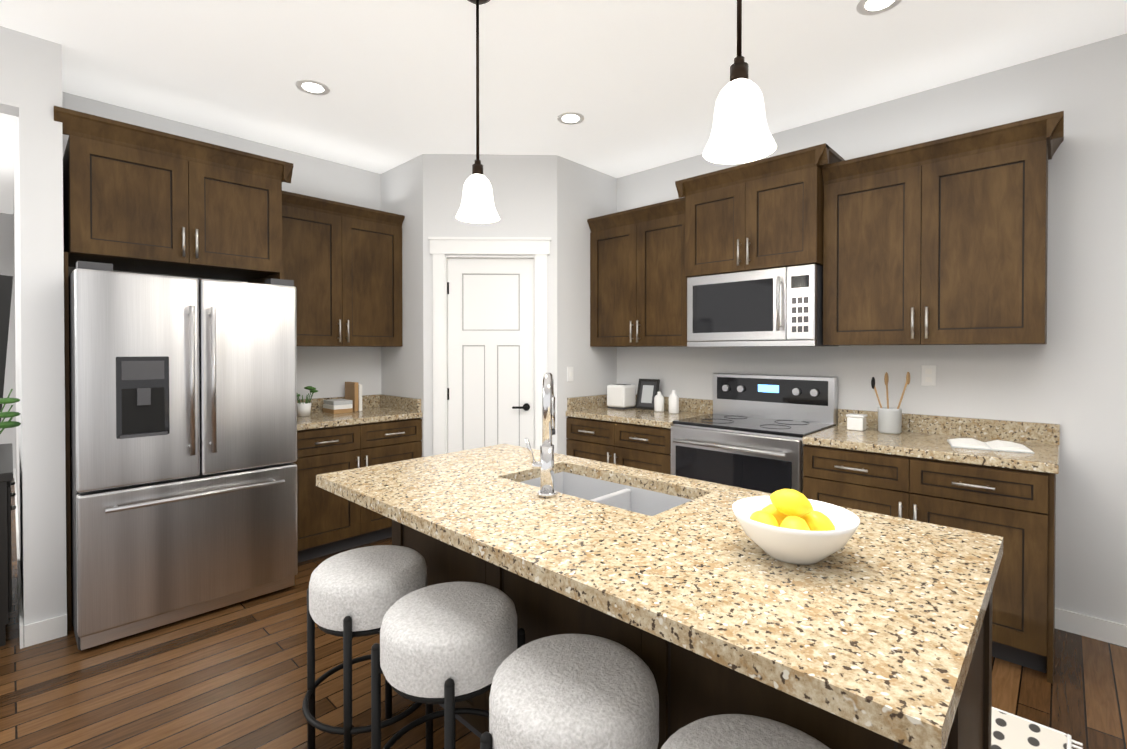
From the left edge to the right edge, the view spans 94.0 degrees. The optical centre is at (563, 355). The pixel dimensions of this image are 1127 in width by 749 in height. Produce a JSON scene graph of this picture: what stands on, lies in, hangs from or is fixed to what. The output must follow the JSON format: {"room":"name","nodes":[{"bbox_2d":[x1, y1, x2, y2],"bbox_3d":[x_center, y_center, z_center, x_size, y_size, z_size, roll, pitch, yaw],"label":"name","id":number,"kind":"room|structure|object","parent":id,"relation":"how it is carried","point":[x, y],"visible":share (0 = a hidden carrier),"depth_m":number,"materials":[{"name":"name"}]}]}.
{"room":"kitchen","nodes":[
{"label":"kitchen","id":0,"kind":"room"},
{"bbox_2d":[0,213,15,468],"bbox_3d":[-7.097,-0.090,4.565,0.120,2.850,3.230,1,1,44],"label":"wall","id":1,"kind":"structure","parent":0,"point":[7,435],"depth_m":5.67,"materials":[{"name":"white paint"}]},
{"bbox_2d":[0,275,12,421],"bbox_3d":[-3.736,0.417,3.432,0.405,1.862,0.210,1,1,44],"label":"television","id":2,"kind":"object","parent":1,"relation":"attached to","point":[6,283],"visible":0.92,"depth_m":3.33,"materials":[{"name":"black"}]},
{"bbox_2d":[0,26,18,116],"bbox_3d":[-3.677,-1.310,1.304,0.145,0.350,3.230,1,1,44],"label":"wall","id":3,"kind":"structure","parent":0,"point":[9,82],"depth_m":2.41,"materials":[{"name":"white paint"}]},
{"bbox_2d":[13,117,21,586],"bbox_3d":[-4.457,-0.089,4.367,3.980,2.850,0.120,1,1,44],"label":"wall","id":4,"kind":"structure","parent":0,"point":[16,322],"depth_m":3.70,"materials":[{"name":"white paint"}]},
{"bbox_2d":[13,469,26,648],"bbox_3d":[-4.227,1.289,4.069,4.744,0.100,0.014,1,1,44],"label":"baseboard","id":5,"kind":"structure","parent":4,"relation":"attached to","point":[23,633],"depth_m":2.86,"materials":[{"name":"white wood"}]},
{"bbox_2d":[17,31,66,629],"bbox_3d":[-2.691,-0.073,2.706,0.630,2.850,0.145,1,1,44],"label":"wall pillar","id":6,"kind":"structure","parent":0,"point":[41,338],"depth_m":2.49,"materials":[{"name":"white paint"}]},
{"bbox_2d":[17,91,380,570],"bbox_3d":[-1.752,-0.087,4.239,0.120,2.850,3.660,1,1,44],"label":"wall","id":7,"kind":"structure","parent":0,"point":[326,372],"depth_m":4.00,"materials":[{"name":"white paint"}]},
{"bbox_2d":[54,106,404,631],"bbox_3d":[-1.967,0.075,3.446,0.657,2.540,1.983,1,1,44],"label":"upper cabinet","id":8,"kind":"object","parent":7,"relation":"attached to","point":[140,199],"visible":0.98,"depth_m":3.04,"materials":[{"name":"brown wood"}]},
{"bbox_2d":[381,154,423,456],"bbox_3d":[-1.252,-0.087,4.205,0.650,2.850,0.100,1,1,44],"label":"wall","id":9,"kind":"structure","parent":0,"point":[402,194],"depth_m":4.08,"materials":[{"name":"white paint"}]},
{"bbox_2d":[423,154,556,456],"bbox_3d":[-0.551,-0.085,4.008,1.004,2.850,0.100,0,1,-1],"label":"wall","id":10,"kind":"structure","parent":0,"point":[524,188],"depth_m":3.95,"materials":[{"name":"white paint"}]},
{"bbox_2d":[428,237,550,454],"bbox_3d":[-0.550,0.227,3.995,0.914,2.225,0.132,0,1,-1],"label":"door","id":11,"kind":"structure","parent":10,"relation":"attached to","point":[489,342],"depth_m":3.99,"materials":[{"name":"white wood"}]},
{"bbox_2d":[0,478,1126,748],"bbox_3d":[-1.661,1.399,1.938,11.600,0.080,6.890,1,1,44],"label":"floor","id":12,"kind":"structure","parent":0,"point":[232,676],"depth_m":2.15,"materials":[{"name":"brown wood"}]},
{"bbox_2d":[0,443,15,646],"bbox_3d":[-3.120,0.947,2.699,1.130,0.810,0.430,1,1,44],"label":"console table","id":13,"kind":"object","parent":12,"relation":"on","point":[6,471],"visible":1,"depth_m":2.46,"materials":[{"name":"black"}]},
{"bbox_2d":[0,389,20,433],"bbox_3d":[-2.771,0.353,2.500,0.244,0.381,0.266,1,1,44],"label":"potted plant","id":14,"kind":"object","parent":13,"relation":"on","point":[9,423],"visible":1,"depth_m":2.56,"materials":[{"name":"green plant"}]},
{"bbox_2d":[68,261,297,650],"bbox_3d":[-2.145,0.460,2.962,0.956,1.780,0.930,1,1,44],"label":"fridge","id":15,"kind":"object","parent":12,"relation":"on","point":[183,441],"visible":1,"depth_m":2.60,"materials":[{"name":"grey metal"}]},
{"bbox_2d":[292,394,421,562],"bbox_3d":[-1.610,0.834,3.821,0.669,1.015,0.958,1,1,44],"label":"base cabinet","id":16,"kind":"object","parent":12,"relation":"on","point":[378,429],"visible":0.62,"depth_m":3.58,"materials":[{"name":"brown wood"}]},
{"bbox_2d":[297,386,317,415],"bbox_3d":[-1.841,0.321,3.742,0.187,0.210,0.185,1,1,44],"label":"potted plant","id":17,"kind":"object","parent":16,"relation":"on","point":[303,408],"visible":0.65,"depth_m":3.71,"materials":[{"name":"white ceramic"}]},
{"bbox_2d":[323,382,361,413],"bbox_3d":[-1.675,0.314,4.004,0.220,0.219,0.240,1,1,44],"label":"books","id":18,"kind":"object","parent":16,"relation":"on","point":[351,402],"visible":1,"depth_m":4.00,"materials":[{"name":"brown paper"}]},
{"bbox_2d":[302,545,432,748],"bbox_3d":[-0.652,1.027,1.777,0.414,0.668,0.414,1,1,44],"label":"stool","id":19,"kind":"object","parent":12,"relation":"on","point":[357,592],"visible":0.79,"depth_m":1.65,"materials":[{"name":"fabric"}]},
{"bbox_2d":[371,582,524,748],"bbox_3d":[-0.316,1.030,1.471,0.414,0.668,0.414,1,1,44],"label":"stool","id":20,"kind":"object","parent":12,"relation":"on","point":[448,645],"visible":0.96,"depth_m":1.35,"materials":[{"name":"fabric"}]},
{"bbox_2d":[480,634,658,748],"bbox_3d":[0.023,1.033,1.169,0.414,0.668,0.414,1,1,44],"label":"stool","id":21,"kind":"object","parent":12,"relation":"on","point":[572,691],"visible":1,"depth_m":1.09,"materials":[{"name":"fabric"}]},
{"bbox_2d":[392,468,991,748],"bbox_3d":[0.196,0.924,1.754,1.874,0.876,0.660,1,1,44],"label":"kitchen island","id":22,"kind":"object","parent":12,"relation":"on","point":[691,689],"depth_m":1.27,"materials":[{"name":"brown wood"}]},
{"bbox_2d":[316,456,983,748],"bbox_3d":[-0.075,0.468,1.465,1.910,0.040,0.450,1,1,44],"label":"island countertop","id":23,"kind":"structure","parent":22,"relation":"on","point":[889,657],"depth_m":1.02,"materials":[{"name":"beige stone"}]},
{"bbox_2d":[732,496,859,564],"bbox_3d":[0.519,0.402,1.189,0.264,0.098,0.264,1,1,44],"label":"lemon bowl","id":24,"kind":"object","parent":23,"relation":"on","point":[798,547],"visible":0.77,"depth_m":1.11,"materials":[{"name":"white ceramic"}]},
{"bbox_2d":[750,489,835,530],"bbox_3d":[0.510,0.359,1.184,0.168,0.113,0.159,1,1,44],"label":"lemons","id":25,"kind":"object","parent":24,"relation":"in","point":[790,508],"visible":0.67,"depth_m":1.17,"materials":[{"name":"yellow food"}]},
{"bbox_2d":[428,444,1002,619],"bbox_3d":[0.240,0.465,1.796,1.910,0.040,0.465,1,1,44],"label":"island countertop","id":26,"kind":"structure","parent":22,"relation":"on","point":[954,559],"depth_m":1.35,"materials":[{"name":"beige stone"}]},
{"bbox_2d":[525,372,556,497],"bbox_3d":[-0.062,0.251,1.724,0.138,0.390,0.182,1,1,44],"label":"faucet","id":27,"kind":"object","parent":26,"relation":"on","point":[545,465],"visible":1,"depth_m":1.67,"materials":[{"name":"silver metal"}]},
{"bbox_2d":[661,714,829,748],"bbox_3d":[0.333,1.036,0.875,0.414,0.668,0.414,1,1,44],"label":"stool","id":28,"kind":"object","parent":12,"relation":"on","point":[731,731],"visible":1,"depth_m":0.97,"materials":[{"name":"fabric"}]},
{"bbox_2d":[671,373,837,493],"bbox_3d":[1.179,0.739,3.317,0.816,1.215,0.706,1,1,44],"label":"range","id":29,"kind":"object","parent":12,"relation":"on","point":[751,431],"visible":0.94,"depth_m":3.25,"materials":[{"name":"metal"}]},
{"bbox_2d":[566,394,1059,683],"bbox_3d":[1.225,0.839,3.314,2.758,1.015,0.669,1,1,44],"label":"base cabinet","id":30,"kind":"object","parent":12,"relation":"on","point":[919,468],"visible":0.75,"depth_m":2.50,"materials":[{"name":"brown wood"}]},
{"bbox_2d":[607,384,635,409],"bbox_3d":[0.466,0.326,4.239,0.180,0.191,0.170,1,1,44],"label":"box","id":31,"kind":"object","parent":30,"relation":"on","point":[621,396],"visible":1,"depth_m":4.18,"materials":[{"name":"white plastic"}]},
{"bbox_2d":[635,379,659,409],"bbox_3d":[0.665,0.304,4.158,0.190,0.238,0.067,1,1,44],"label":"picture frame","id":32,"kind":"object","parent":30,"relation":"on","point":[648,390],"visible":0.88,"depth_m":4.16,"materials":[{"name":"black"}]},
{"bbox_2d":[654,391,663,411],"bbox_3d":[0.730,0.349,4.009,0.075,0.150,0.075,0,1,35],"label":"bottle","id":33,"kind":"object","parent":30,"relation":"on","point":[658,399],"depth_m":3.98,"materials":[{"name":"white ceramic"}]},
{"bbox_2d":[669,390,678,413],"bbox_3d":[0.817,0.340,3.898,0.075,0.170,0.075,0,1,35],"label":"bottle","id":34,"kind":"object","parent":30,"relation":"on","point":[673,402],"depth_m":3.87,"materials":[{"name":"white ceramic"}]},
{"bbox_2d":[846,413,867,430],"bbox_3d":[1.714,0.388,3.075,0.095,0.089,0.090,1,1,44],"label":"canister","id":35,"kind":"object","parent":30,"relation":"on","point":[857,422],"visible":1,"depth_m":3.04,"materials":[{"name":"white ceramic"}]},
{"bbox_2d":[871,372,909,433],"bbox_3d":[1.845,0.261,2.959,0.174,0.346,0.161,1,1,44],"label":"utensil crock","id":36,"kind":"object","parent":30,"relation":"on","point":[889,420],"visible":1,"depth_m":2.92,"materials":[{"name":"grey ceramic"}]},
{"bbox_2d":[947,438,1033,453],"bbox_3d":[2.041,0.427,2.530,0.300,0.022,0.220,0,1,32],"label":"open book","id":37,"kind":"object","parent":30,"relation":"on","point":[994,445],"visible":1,"depth_m":2.49,"materials":[{"name":"white paper"}]},
{"bbox_2d":[991,707,1082,748],"bbox_3d":[0.759,1.350,2.377,2.271,0.011,0.710,1,1,44],"label":"rug","id":38,"kind":"object","parent":12,"relation":"on","point":[1010,731],"visible":0.1,"depth_m":1.87,"materials":[{"name":"white fabric"}]},
{"bbox_2d":[0,0,1126,213],"bbox_3d":[-1.661,-1.530,1.911,11.600,0.080,6.890,1,1,44],"label":"ceiling","id":39,"kind":"structure","parent":0,"point":[639,85],"depth_m":2.69,"materials":[{"name":"white paint"}]},
{"bbox_2d":[295,79,329,95],"bbox_3d":[-1.401,-1.497,2.940,0.176,0.004,0.176,1,1,44],"label":"recessed light","id":40,"kind":"object","parent":39,"relation":"in","point":[312,87],"visible":1,"depth_m":2.94,"materials":[{"name":"white"}]},
{"bbox_2d":[456,0,499,222],"bbox_3d":[-0.353,-1.030,2.162,0.178,0.924,0.178,1,1,44],"label":"pendant light","id":41,"kind":"object","parent":39,"relation":"hanging from","point":[477,205],"visible":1,"depth_m":2.14,"materials":[{"name":"white glass"}]},
{"bbox_2d":[557,112,584,124],"bbox_3d":[0.046,-1.501,3.330,0.176,0.004,0.176,1,1,44],"label":"recessed light","id":42,"kind":"object","parent":39,"relation":"in","point":[570,118],"visible":1,"depth_m":3.33,"materials":[{"name":"white"}]},
{"bbox_2d":[703,0,775,163],"bbox_3d":[0.446,-1.002,1.334,0.178,0.964,0.178,1,1,44],"label":"pendant light","id":43,"kind":"object","parent":39,"relation":"hanging from","point":[740,133],"visible":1,"depth_m":1.30,"materials":[{"name":"white glass"}]},
{"bbox_2d":[856,0,901,15],"bbox_3d":[1.334,-1.490,2.218,0.176,0.004,0.176,1,1,44],"label":"recessed light","id":44,"kind":"object","parent":39,"relation":"in","point":[869,7],"visible":1,"depth_m":2.24,"materials":[{"name":"white"}]},
{"bbox_2d":[557,155,616,454],"bbox_3d":[0.168,-0.088,4.270,0.100,2.850,0.730,1,1,44],"label":"wall","id":45,"kind":"structure","parent":0,"point":[584,193],"depth_m":4.13,"materials":[{"name":"white paint"}]},
{"bbox_2d":[567,367,572,381],"bbox_3d":[0.054,0.142,4.070,0.010,0.115,0.070,1,1,44],"label":"switch plate","id":46,"kind":"object","parent":45,"relation":"attached to","point":[569,374],"visible":1,"depth_m":4.06,"materials":[{"name":"white plastic"}]},
{"bbox_2d":[617,33,1126,624],"bbox_3d":[2.193,-0.075,2.932,7.400,2.850,0.120,1,1,44],"label":"wall","id":47,"kind":"structure","parent":0,"point":[1069,377],"depth_m":2.61,"materials":[{"name":"white paint"}]},
{"bbox_2d":[587,111,1063,346],"bbox_3d":[1.292,-0.619,3.367,2.763,1.110,0.479,1,1,44],"label":"upper cabinet","id":48,"kind":"object","parent":47,"relation":"attached to","point":[943,241],"visible":1,"depth_m":2.86,"materials":[{"name":"brown wood"}]},
{"bbox_2d":[687,264,837,346],"bbox_3d":[1.259,-0.292,3.395,0.815,0.465,0.490,1,1,44],"label":"microwave","id":49,"kind":"object","parent":48,"relation":"attached to","point":[778,307],"visible":1,"depth_m":3.20,"materials":[{"name":"grey metal"}]},
{"bbox_2d":[921,365,935,385],"bbox_3d":[2.061,0.112,2.969,0.070,0.115,0.008,1,1,44],"label":"electrical outlet plate","id":50,"kind":"object","parent":47,"relation":"attached to","point":[928,375],"visible":1,"depth_m":2.97,"materials":[{"name":"white plastic"}]},
{"bbox_2d":[1055,608,1126,646],"bbox_3d":[3.632,1.314,1.484,3.300,0.100,0.012,1,1,44],"label":"baseboard","id":51,"kind":"structure","parent":47,"relation":"attached to","point":[1065,620],"depth_m":2.52,"materials":[{"name":"white wood"}]}
]}

